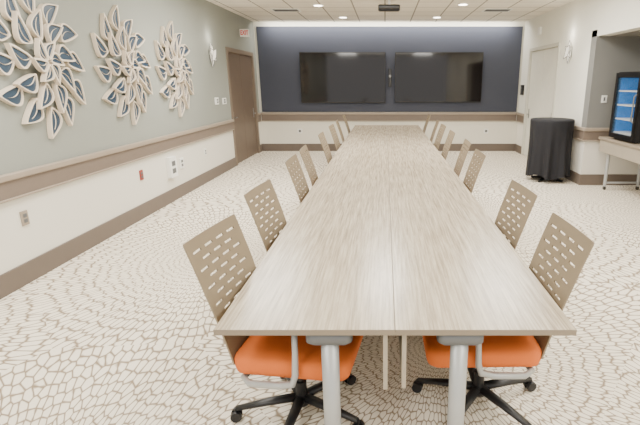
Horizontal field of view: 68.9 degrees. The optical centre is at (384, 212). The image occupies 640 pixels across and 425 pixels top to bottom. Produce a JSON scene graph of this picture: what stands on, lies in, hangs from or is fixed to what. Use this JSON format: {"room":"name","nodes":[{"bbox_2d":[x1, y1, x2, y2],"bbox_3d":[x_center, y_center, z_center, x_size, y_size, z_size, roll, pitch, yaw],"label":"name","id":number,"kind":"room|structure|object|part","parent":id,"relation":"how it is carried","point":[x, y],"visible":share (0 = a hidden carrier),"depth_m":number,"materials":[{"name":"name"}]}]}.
{"room":"conference room","nodes":[
{"label":"conference room","id":0,"kind":"room"},
{"bbox_2d":[0,0,261,274],"bbox_3d":[-3.300,-1.140,4.614,0.200,3.140,14.500,0,16,0],"label":"wall","id":1,"kind":"structure","parent":0,"point":[57,215],"depth_m":5.32,"materials":[{"name":"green paint"}]},
{"bbox_2d":[19,210,29,225],"bbox_3d":[-3.192,0.049,4.078,0.015,0.130,0.080,0,16,0],"label":"wall outlet","id":2,"kind":"object","parent":1,"relation":"attached to","point":[24,216],"visible":1,"depth_m":4.07,"materials":[{"name":"beige plastic"}]},
{"bbox_2d":[23,213,27,222],"bbox_3d":[-3.187,0.049,4.078,0.004,0.078,0.040,0,16,0],"label":"socket","id":3,"kind":"object","parent":2,"relation":"attached to","point":[25,215],"depth_m":4.08,"materials":[{"name":"beige plastic"}]},
{"bbox_2d":[0,0,85,138],"bbox_3d":[-3.143,-1.388,4.242,0.115,1.391,1.207,0,16,0],"label":"wall sculpture","id":4,"kind":"object","parent":1,"relation":"attached to","point":[48,58],"visible":1,"depth_m":4.19,"materials":[{"name":"beige wood"}]},
{"bbox_2d":[0,119,233,203],"bbox_3d":[-3.178,-0.169,3.731,0.045,0.225,12.270,0,16,0],"label":"trim","id":5,"kind":"structure","parent":1,"relation":"attached to","point":[18,184],"depth_m":4.99,"materials":[{"name":"brown wood"}]},
{"bbox_2d":[0,157,236,298],"bbox_3d":[-3.191,0.584,3.944,0.018,0.190,12.270,0,16,0],"label":"baseboard","id":6,"kind":"structure","parent":1,"relation":"attached to","point":[14,279],"depth_m":4.99,"materials":[{"name":"brown wood"}]},
{"bbox_2d":[90,5,152,124],"bbox_3d":[-3.143,-1.777,5.618,0.115,1.398,1.214,0,16,0],"label":"wall sculpture","id":7,"kind":"object","parent":1,"relation":"attached to","point":[131,64],"visible":1,"depth_m":5.51,"materials":[{"name":"beige wood"}]},
{"bbox_2d":[139,170,143,179],"bbox_3d":[-3.192,-0.492,6.033,0.015,0.130,0.080,0,16,0],"label":"electrical outlet","id":8,"kind":"object","parent":1,"relation":"attached to","point":[141,175],"visible":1,"depth_m":6.02,"materials":[{"name":"red plastic"}]},
{"bbox_2d":[165,156,177,177],"bbox_3d":[-3.168,-0.677,6.846,0.063,0.300,0.220,0,16,0],"label":"wall outlet","id":9,"kind":"object","parent":1,"relation":"attached to","point":[171,162],"visible":1,"depth_m":6.78,"materials":[{"name":"white plastic"}]},
{"bbox_2d":[172,161,175,173],"bbox_3d":[-3.139,-0.677,6.846,0.004,0.180,0.110,0,16,0],"label":"socket","id":10,"kind":"object","parent":9,"relation":"attached to","point":[173,162],"depth_m":6.84,"materials":[{"name":"white plastic"}]},
{"bbox_2d":[154,21,193,116],"bbox_3d":[-3.143,-2.161,6.976,0.115,1.396,1.212,0,16,0],"label":"wall sculpture","id":11,"kind":"object","parent":1,"relation":"attached to","point":[182,67],"visible":1,"depth_m":6.85,"materials":[{"name":"beige wood"}]},
{"bbox_2d":[179,157,183,168],"bbox_3d":[-3.188,-0.776,7.216,0.023,0.160,0.120,0,16,0],"label":"wall plate","id":12,"kind":"object","parent":1,"relation":"attached to","point":[181,161],"visible":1,"depth_m":7.19,"materials":[{"name":"white plastic"}]},
{"bbox_2d":[209,43,216,66],"bbox_3d":[-3.158,-2.880,8.411,0.084,0.405,0.278,0,16,0],"label":"wall sconce","id":13,"kind":"object","parent":1,"relation":"attached to","point":[212,53],"visible":1,"depth_m":8.38,"materials":[{"name":"glass"}]},
{"bbox_2d":[214,97,218,104],"bbox_3d":[-3.183,-2.111,8.710,0.033,0.130,0.140,0,16,0],"label":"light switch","id":14,"kind":"object","parent":1,"relation":"attached to","point":[215,98],"visible":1,"depth_m":8.67,"materials":[{"name":"white plastic"}]},
{"bbox_2d":[225,47,260,164],"bbox_3d":[-3.257,-2.429,10.490,0.186,2.413,1.969,0,16,0],"label":"door","id":15,"kind":"structure","parent":1,"relation":"in","point":[240,63],"depth_m":10.50,"materials":[{"name":"wood"}]},
{"bbox_2d":[240,29,249,36],"bbox_3d":[-3.100,-3.961,10.149,0.200,0.160,0.046,0,16,0],"label":"exit sign","id":16,"kind":"object","parent":1,"relation":"attached to","point":[243,32],"visible":1,"depth_m":10.13,"materials":[{"name":"white plastic"}]},
{"bbox_2d":[258,112,261,121],"bbox_3d":[-3.178,-2.417,11.652,0.045,0.225,0.261,0,16,0],"label":"trim","id":17,"kind":"structure","parent":1,"relation":"attached to","point":[259,113],"depth_m":11.64,"materials":[{"name":"brown wood"}]},
{"bbox_2d":[0,151,639,424],"bbox_3d":[1.000,0.392,5.152,8.800,0.100,14.700,0,16,0],"label":"floor","id":18,"kind":"structure","parent":0,"point":[120,332],"depth_m":3.26,"materials":[{"name":"carpet"}]},
{"bbox_2d":[244,179,286,251],"bbox_3d":[-0.501,0.334,3.270,0.794,1.037,0.693,1,16,5],"label":"office chair","id":19,"kind":"object","parent":18,"relation":"on","point":[250,195],"visible":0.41,"depth_m":3.20,"materials":[{"name":"beige plastic"}]},
{"bbox_2d":[183,214,364,424],"bbox_3d":[-0.487,0.596,2.348,0.794,1.037,0.693,2,16,8],"label":"office chair","id":20,"kind":"object","parent":18,"relation":"on","point":[290,357],"visible":0.73,"depth_m":2.24,"materials":[{"name":"beige plastic"}]},
{"bbox_3d":[-0.781,0.370,2.357,0.193,0.609,0.502,2,16,8],"label":"backrest","id":21,"kind":"part","parent":20,"relation":"part of","materials":[{"name":"beige plastic"}]},
{"bbox_3d":[-0.564,0.666,2.145,0.342,0.313,0.160,14,21,40],"label":"arm","id":22,"kind":"part","parent":20,"relation":"part of","materials":[{"name":"silver metal"}]},
{"bbox_3d":[-0.415,0.666,2.387,0.570,0.098,0.524,2,16,8],"label":"seat","id":23,"kind":"part","parent":20,"relation":"part of","materials":[{"name":"orange fabric"}]},
{"bbox_2d":[285,154,309,202],"bbox_3d":[-0.514,-0.014,4.498,0.794,1.037,0.693,0,16,0],"label":"office chair","id":24,"kind":"object","parent":18,"relation":"on","point":[297,183],"visible":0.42,"depth_m":4.43,"materials":[{"name":"beige plastic"}]},
{"bbox_2d":[213,209,394,424],"bbox_3d":[-0.338,0.586,2.934,0.759,0.736,1.897,0,16,0],"label":"conference table","id":25,"kind":"object","parent":18,"relation":"on","point":[326,278],"visible":1,"depth_m":2.32,"materials":[{"name":"laminate"}]},
{"bbox_3d":[-0.241,0.832,2.080,0.078,0.590,0.062,0,16,0],"label":"leg","id":26,"kind":"part","parent":25,"relation":"part of","materials":[{"name":"silver metal"}]},
{"bbox_3d":[0.001,0.393,2.874,0.020,0.281,1.847,0,16,0],"label":"modesty panel","id":27,"kind":"part","parent":25,"relation":"part of","materials":[{"name":"laminate"}]},
{"bbox_2d":[299,145,317,186],"bbox_3d":[-0.523,-0.216,5.209,0.794,1.037,0.693,-1,16,-2],"label":"office chair","id":28,"kind":"object","parent":18,"relation":"on","point":[313,176],"visible":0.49,"depth_m":5.14,"materials":[{"name":"beige plastic"}]},
{"bbox_2d":[318,132,331,163],"bbox_3d":[-0.524,-0.612,6.605,0.794,1.037,0.693,0,16,0],"label":"office chair","id":29,"kind":"object","parent":18,"relation":"on","point":[322,139],"visible":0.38,"depth_m":6.55,"materials":[{"name":"beige plastic"}]},
{"bbox_2d":[328,124,340,150],"bbox_3d":[-0.525,-0.959,7.828,0.794,1.037,0.693,1,16,2],"label":"office chair","id":30,"kind":"object","parent":18,"relation":"on","point":[331,127],"visible":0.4,"depth_m":7.77,"materials":[{"name":"beige plastic"}]},
{"bbox_2d":[336,120,344,141],"bbox_3d":[-0.523,-1.226,8.768,0.794,1.037,0.693,-1,16,-2],"label":"office chair","id":31,"kind":"object","parent":18,"relation":"on","point":[337,122],"visible":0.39,"depth_m":8.72,"materials":[{"name":"beige plastic"}]},
{"bbox_2d":[297,168,389,208],"bbox_3d":[-0.338,0.068,4.759,0.759,0.736,1.897,0,16,0],"label":"conference table","id":32,"kind":"object","parent":18,"relation":"on","point":[335,188],"visible":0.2,"depth_m":4.39,"materials":[{"name":"beige laminate"}]},
{"bbox_2d":[343,114,350,133],"bbox_3d":[-0.524,-1.635,10.213,0.794,1.037,0.693,0,16,0],"label":"office chair","id":33,"kind":"object","parent":18,"relation":"on","point":[344,116],"visible":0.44,"depth_m":10.20,"materials":[{"name":"beige plastic"}]},
{"bbox_2d":[326,146,387,167],"bbox_3d":[-0.338,-0.450,6.584,0.759,0.736,1.897,0,16,0],"label":"conference table","id":34,"kind":"object","parent":18,"relation":"on","point":[346,156],"visible":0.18,"depth_m":6.31,"materials":[{"name":"beige laminate"}]},
{"bbox_2d":[341,134,387,145],"bbox_3d":[-0.338,-0.968,8.409,0.759,0.736,1.897,0,16,0],"label":"conference table","id":35,"kind":"object","parent":18,"relation":"on","point":[352,139],"visible":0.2,"depth_m":8.14,"materials":[{"name":"beige laminate"}]},
{"bbox_2d":[349,125,386,133],"bbox_3d":[-0.338,-1.485,10.234,0.759,0.736,1.897,0,16,0],"label":"conference table","id":36,"kind":"object","parent":18,"relation":"on","point":[357,129],"visible":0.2,"depth_m":10.03,"materials":[{"name":"beige laminate"}]},
{"bbox_2d":[387,125,424,133],"bbox_3d":[0.422,-1.485,10.234,0.759,0.736,1.897,0,16,0],"label":"conference table","id":37,"kind":"object","parent":18,"relation":"on","point":[391,129],"visible":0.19,"depth_m":10.03,"materials":[{"name":"beige laminate"}]},
{"bbox_2d":[387,134,433,145],"bbox_3d":[0.422,-0.968,8.409,0.759,0.736,1.897,0,16,0],"label":"conference table","id":38,"kind":"object","parent":18,"relation":"on","point":[392,139],"visible":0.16,"depth_m":8.14,"materials":[{"name":"beige laminate"}]},
{"bbox_2d":[388,146,450,168],"bbox_3d":[0.422,-0.450,6.584,0.759,0.736,1.897,0,16,0],"label":"conference table","id":39,"kind":"object","parent":18,"relation":"on","point":[398,156],"visible":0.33,"depth_m":6.31,"materials":[{"name":"beige laminate"}]},
{"bbox_2d":[423,114,430,132],"bbox_3d":[0.604,-1.679,10.364,0.794,1.037,0.693,0,16,0],"label":"office chair","id":40,"kind":"object","parent":18,"relation":"on","point":[429,115],"visible":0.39,"depth_m":10.26,"materials":[{"name":"beige plastic"}]},
{"bbox_2d":[430,120,438,141],"bbox_3d":[0.605,-1.228,8.775,0.794,1.037,0.693,1,16,2],"label":"office chair","id":41,"kind":"object","parent":18,"relation":"on","point":[437,121],"visible":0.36,"depth_m":8.68,"materials":[{"name":"beige plastic"}]},
{"bbox_2d":[389,168,482,208],"bbox_3d":[0.422,0.068,4.759,0.759,0.736,1.897,0,16,0],"label":"conference table","id":42,"kind":"object","parent":18,"relation":"on","point":[409,188],"visible":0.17,"depth_m":4.39,"materials":[{"name":"beige laminate"}]},
{"bbox_2d":[434,124,445,149],"bbox_3d":[0.603,-0.983,7.912,0.794,1.037,0.693,-1,16,-2],"label":"office chair","id":43,"kind":"object","parent":18,"relation":"on","point":[442,127],"visible":0.3,"depth_m":7.81,"materials":[{"name":"beige plastic"}]},
{"bbox_2d":[441,130,454,159],"bbox_3d":[0.604,-0.696,6.901,0.794,1.037,0.693,0,16,0],"label":"office chair","id":44,"kind":"object","parent":18,"relation":"on","point":[450,137],"visible":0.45,"depth_m":6.79,"materials":[{"name":"beige plastic"}]},
{"bbox_2d":[454,139,470,176],"bbox_3d":[0.635,-0.390,5.822,0.794,1.037,0.693,1,16,2],"label":"office chair","id":45,"kind":"object","parent":18,"relation":"on","point":[460,161],"visible":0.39,"depth_m":5.70,"materials":[{"name":"beige plastic"}]},
{"bbox_2d":[463,149,485,193],"bbox_3d":[0.604,-0.137,4.929,0.794,1.037,0.693,0,16,0],"label":"office chair","id":46,"kind":"object","parent":18,"relation":"on","point":[477,152],"visible":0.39,"depth_m":4.80,"materials":[{"name":"beige plastic"}]},
{"bbox_2d":[390,209,576,424],"bbox_3d":[0.422,0.586,2.934,0.759,0.736,1.897,0,16,0],"label":"conference table","id":47,"kind":"object","parent":18,"relation":"on","point":[458,279],"visible":1,"depth_m":2.32,"materials":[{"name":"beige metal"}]},
{"bbox_3d":[0.083,0.390,2.883,0.020,0.281,1.847,0,16,0],"label":"modesty panel","id":48,"kind":"part","parent":47,"relation":"part of","materials":[{"name":"laminate"}]},
{"bbox_3d":[0.325,0.832,2.079,0.078,0.590,0.062,0,16,0],"label":"leg","id":49,"kind":"part","parent":47,"relation":"part of","materials":[{"name":"silver metal"}]},
{"bbox_2d":[412,213,594,424],"bbox_3d":[0.553,0.559,2.476,0.794,1.037,0.693,0,16,-1],"label":"office chair","id":50,"kind":"object","parent":18,"relation":"on","point":[526,351],"visible":0.61,"depth_m":2.29,"materials":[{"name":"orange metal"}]},
{"bbox_3d":[0.485,0.643,2.469,0.570,0.098,0.524,0,16,-1],"label":"seat","id":51,"kind":"part","parent":50,"relation":"part of","materials":[{"name":"orange fabric"}]},
{"bbox_3d":[0.604,0.648,2.210,0.342,0.313,0.160,-11,19,-33],"label":"arm","id":52,"kind":"part","parent":50,"relation":"part of","materials":[{"name":"silver metal"}]},
{"bbox_3d":[0.854,0.360,2.395,0.193,0.609,0.502,0,16,-1],"label":"backrest","id":53,"kind":"part","parent":50,"relation":"part of","materials":[{"name":"beige plastic"}]},
{"bbox_2d":[495,180,537,248],"bbox_3d":[0.572,0.319,3.324,0.794,1.037,0.693,-1,16,-3],"label":"office chair","id":54,"kind":"object","parent":18,"relation":"on","point":[528,194],"visible":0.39,"depth_m":3.19,"materials":[{"name":"beige plastic"}]},
{"bbox_2d":[531,175,562,181],"bbox_3d":[2.970,-1.128,8.308,0.720,1.099,0.720,0,16,0],"label":"cocktail table","id":55,"kind":"object","parent":18,"relation":"on","point":[532,176],"visible":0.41,"depth_m":8.32,"materials":[{"name":"black plastic"}]},
{"bbox_2d":[525,117,574,179],"bbox_3d":[2.984,-1.167,8.307,0.794,1.036,0.809,0,16,0],"label":"tablecloth","id":56,"kind":"object","parent":55,"relation":"on","point":[550,138],"visible":1,"depth_m":8.03,"materials":[{"name":"black fabric"}]},
{"bbox_2d":[599,136,639,189],"bbox_3d":[3.935,-0.564,6.763,0.750,0.860,2.120,0,16,0],"label":"buffet table","id":57,"kind":"object","parent":18,"relation":"on","point":[623,149],"visible":0.97,"depth_m":7.21,"materials":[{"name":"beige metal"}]},
{"bbox_3d":[3.660,-0.707,7.595,0.052,0.560,0.052,0,16,0],"label":"leg","id":58,"kind":"part","parent":57,"relation":"part of","materials":[{"name":"silver metal"}]},
{"bbox_2d":[608,71,639,143],"bbox_3d":[3.878,-1.591,6.939,0.645,1.020,0.720,0,16,0],"label":"refrigerator","id":59,"kind":"object","parent":57,"relation":"on","point":[625,115],"visible":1,"depth_m":7.16,"materials":[{"name":"black plastic"}]},
{"bbox_2d":[613,131,630,135],"bbox_3d":[3.900,-1.205,7.043,0.500,0.020,0.639,0,16,0],"label":"shelf","id":60,"kind":"object","parent":59,"relation":"attached to","point":[627,133],"depth_m":7.13,"materials":[{"name":"white plastic"}]},
{"bbox_2d":[615,118,632,121],"bbox_3d":[3.900,-1.407,6.986,0.500,0.020,0.639,0,16,0],"label":"shelf","id":61,"kind":"object","parent":59,"relation":"attached to","point":[616,119],"depth_m":7.11,"materials":[{"name":"white plastic"}]},
{"bbox_2d":[617,104,634,106],"bbox_3d":[3.900,-1.609,6.928,0.500,0.020,0.639,0,16,0],"label":"shelf","id":62,"kind":"object","parent":59,"relation":"attached to","point":[618,105],"depth_m":7.08,"materials":[{"name":"white plastic"}]},
{"bbox_3d":[3.835,-1.683,7.245,0.330,0.830,0.008,0,16,0],"label":"light panel","id":63,"kind":"part","parent":59,"relation":"part of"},
{"bbox_2d":[619,90,636,91],"bbox_3d":[3.900,-1.811,6.871,0.500,0.020,0.639,0,16,0],"label":"shelf","id":64,"kind":"object","parent":59,"relation":"attached to","point":[619,90],"depth_m":6.92,"materials":[{"name":"white plastic"}]},
{"bbox_3d":[3.581,-1.492,6.624,0.051,0.415,0.020,0,16,0],"label":"handle","id":65,"kind":"part","parent":59,"relation":"part of","materials":[{"name":"metal"}]},
{"bbox_3d":[4.210,-0.707,7.595,0.052,0.560,0.052,0,16,0],"label":"leg","id":66,"kind":"part","parent":57,"relation":"part of","materials":[{"name":"silver metal"}]},
{"bbox_2d":[253,22,524,143],"bbox_3d":[0.100,-3.146,11.685,7.000,3.140,0.200,0,16,0],"label":"wall","id":67,"kind":"structure","parent":0,"point":[272,132],"depth_m":11.85,"materials":[{"name":"beige paint"}]},
{"bbox_2d":[261,112,516,120],"bbox_3d":[0.100,-2.446,11.756,6.510,0.225,0.045,0,16,0],"label":"trim","id":68,"kind":"structure","parent":67,"relation":"attached to","point":[266,116],"depth_m":11.75,"materials":[{"name":"brown wood"}]},
{"bbox_2d":[263,144,514,150],"bbox_3d":[0.100,-1.697,11.983,6.560,0.190,0.018,0,16,0],"label":"baseboard","id":69,"kind":"structure","parent":67,"relation":"attached to","point":[266,147],"depth_m":11.98,"materials":[{"name":"brown wood"}]},
{"bbox_2d":[256,26,522,111],"bbox_3d":[0.110,-3.542,11.453,6.480,2.030,0.030,0,16,0],"label":"wall panel","id":70,"kind":"object","parent":67,"relation":"attached to","point":[279,47],"visible":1,"depth_m":11.31,"materials":[{"name":"paint"}]},
{"bbox_2d":[299,52,385,102],"bbox_3d":[-1.046,-3.352,11.454,2.117,1.215,0.073,0,16,0],"label":"television","id":71,"kind":"object","parent":70,"relation":"attached to","point":[325,77],"visible":1,"depth_m":11.41,"materials":[{"name":"black glass"}]},
{"bbox_2d":[388,69,391,86],"bbox_3d":[0.124,-3.353,11.452,0.080,0.440,0.075,0,16,0],"label":"video camera","id":72,"kind":"object","parent":70,"relation":"attached to","point":[389,70],"visible":1,"depth_m":11.44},
{"bbox_2d":[395,52,483,101],"bbox_3d":[1.331,-3.358,11.452,2.173,1.203,0.073,0,16,0],"label":"television","id":73,"kind":"object","parent":70,"relation":"attached to","point":[419,76],"visible":1,"depth_m":11.41,"materials":[{"name":"black glass"}]},
{"bbox_2d":[207,0,573,21],"bbox_3d":[0.100,-2.725,4.268,7.000,0.100,14.700,0,16,0],"label":"ceiling","id":74,"kind":"structure","parent":0,"point":[252,10],"depth_m":9.41,"materials":[{"name":"tile"}]},
{"bbox_2d":[270,9,300,11],"bbox_3d":[-2.011,-4.108,9.345,0.560,0.012,0.380,0,16,0],"label":"ceiling vent","id":75,"kind":"object","parent":74,"relation":"in","point":[274,10],"visible":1,"depth_m":9.36,"materials":[{"name":"white plastic"}]},
{"bbox_2d":[378,0,399,11],"bbox_3d":[0.071,-3.643,8.051,0.380,0.200,0.325,0,16,0],"label":"ceiling projector","id":76,"kind":"object","parent":74,"relation":"hanging from","point":[388,7],"visible":1,"depth_m":7.92,"materials":[{"name":"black plastic"}]},
{"bbox_2d":[481,9,512,11],"bbox_3d":[2.275,-4.108,9.345,0.560,0.012,0.380,0,16,0],"label":"ceiling vent","id":77,"kind":"object","parent":74,"relation":"in","point":[484,10],"visible":1,"depth_m":9.36,"materials":[{"name":"white plastic"}]},
{"bbox_2d":[516,0,639,171],"bbox_3d":[3.500,-1.140,4.614,0.200,3.140,14.500,0,16,0],"label":"wall","id":78,"kind":"structure","parent":0,"point":[575,21],"depth_m":8.25,"materials":[{"name":"paint"}]},
{"bbox_2d":[515,144,521,153],"bbox_3d":[3.391,-1.617,11.701,0.018,0.190,0.604,0,16,0],"label":"baseboard","id":79,"kind":"structure","parent":78,"relation":"attached to","point":[517,147],"depth_m":11.65,"materials":[{"name":"brown wood"}]},
{"bbox_2d":[516,112,523,122],"bbox_3d":[3.377,-2.370,11.488,0.045,0.225,0.604,0,16,0],"label":"trim","id":80,"kind":"structure","parent":78,"relation":"attached to","point":[520,116],"depth_m":11.46,"materials":[{"name":"brown wood"}]},
{"bbox_2d":[520,85,524,94],"bbox_3d":[3.369,-3.007,11.292,0.063,0.240,0.120,0,16,0],"label":"wall phone","id":81,"kind":"object","parent":78,"relation":"attached to","point":[522,86],"visible":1,"depth_m":11.25,"materials":[{"name":"black plastic"}]},
{"bbox_2d":[537,27,541,34],"bbox_3d":[3.375,-3.956,10.026,0.050,0.160,0.140,0,16,0],"label":"wall speaker","id":82,"kind":"object","parent":78,"relation":"attached to","point":[539,28],"visible":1,"depth_m":9.97,"materials":[{"name":"white plastic"}]},
{"bbox_2d":[521,42,560,155],"bbox_3d":[3.457,-2.372,10.169,0.186,2.479,1.933,0,16,0],"label":"door","id":83,"kind":"structure","parent":78,"relation":"in","point":[543,62],"depth_m":10.15,"materials":[{"name":"wood"}]},
{"bbox_2d":[563,40,571,63],"bbox_3d":[3.358,-2.934,8.409,0.084,0.405,0.278,0,16,0],"label":"wall sconce","id":84,"kind":"object","parent":78,"relation":"attached to","point":[568,49],"visible":1,"depth_m":8.37,"materials":[{"name":"glass"}]},
{"bbox_2d":[564,170,579,184],"bbox_3d":[3.391,-0.790,8.785,0.018,0.190,1.594,0,16,0],"label":"baseboard","id":85,"kind":"structure","parent":78,"relation":"attached to","point":[574,176],"depth_m":8.21,"materials":[{"name":"brown wood"}]},
{"bbox_2d":[573,125,584,140],"bbox_3d":[3.377,-1.542,8.571,0.045,0.225,1.594,0,16,0],"label":"trim","id":86,"kind":"structure","parent":78,"relation":"attached to","point":[578,131],"depth_m":8.02,"materials":[{"name":"brown wood"}]},
{"bbox_2d":[576,30,639,173],"bbox_3d":[4.400,-1.730,7.794,2.000,2.540,0.200,0,16,0],"label":"wall","id":87,"kind":"structure","parent":0,"point":[609,56],"depth_m":7.61,"materials":[{"name":"paint"}]},
{"bbox_2d":[582,128,608,140],"bbox_3d":[4.277,-1.319,7.783,1.845,0.225,0.045,0,16,0],"label":"trim","id":88,"kind":"structure","parent":87,"relation":"attached to","point":[589,134],"depth_m":7.78,"materials":[{"name":"brown wood"}]},
{"bbox_2d":[601,95,606,102],"bbox_3d":[3.640,-1.884,7.637,0.090,0.120,0.018,0,16,0],"label":"light switch","id":89,"kind":"object","parent":87,"relation":"attached to","point":[604,97],"visible":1,"depth_m":7.64,"materials":[{"name":"white plastic"}]},
{"bbox_2d":[579,174,639,184],"bbox_3d":[4.291,-0.570,8.010,1.818,0.190,0.018,0,16,0],"label":"baseboard","id":90,"kind":"structure","parent":87,"relation":"attached to","point":[584,179],"depth_m":8.00,"materials":[{"name":"brown wood"}]},
{"bbox_2d":[613,30,639,35],"bbox_3d":[4.500,-2.334,5.455,1.800,0.100,3.970,0,16,0],"label":"ceiling","id":91,"kind":"structure","parent":0,"point":[633,33],"depth_m":7.12,"materials":[{"name":"paint"}]}
]}

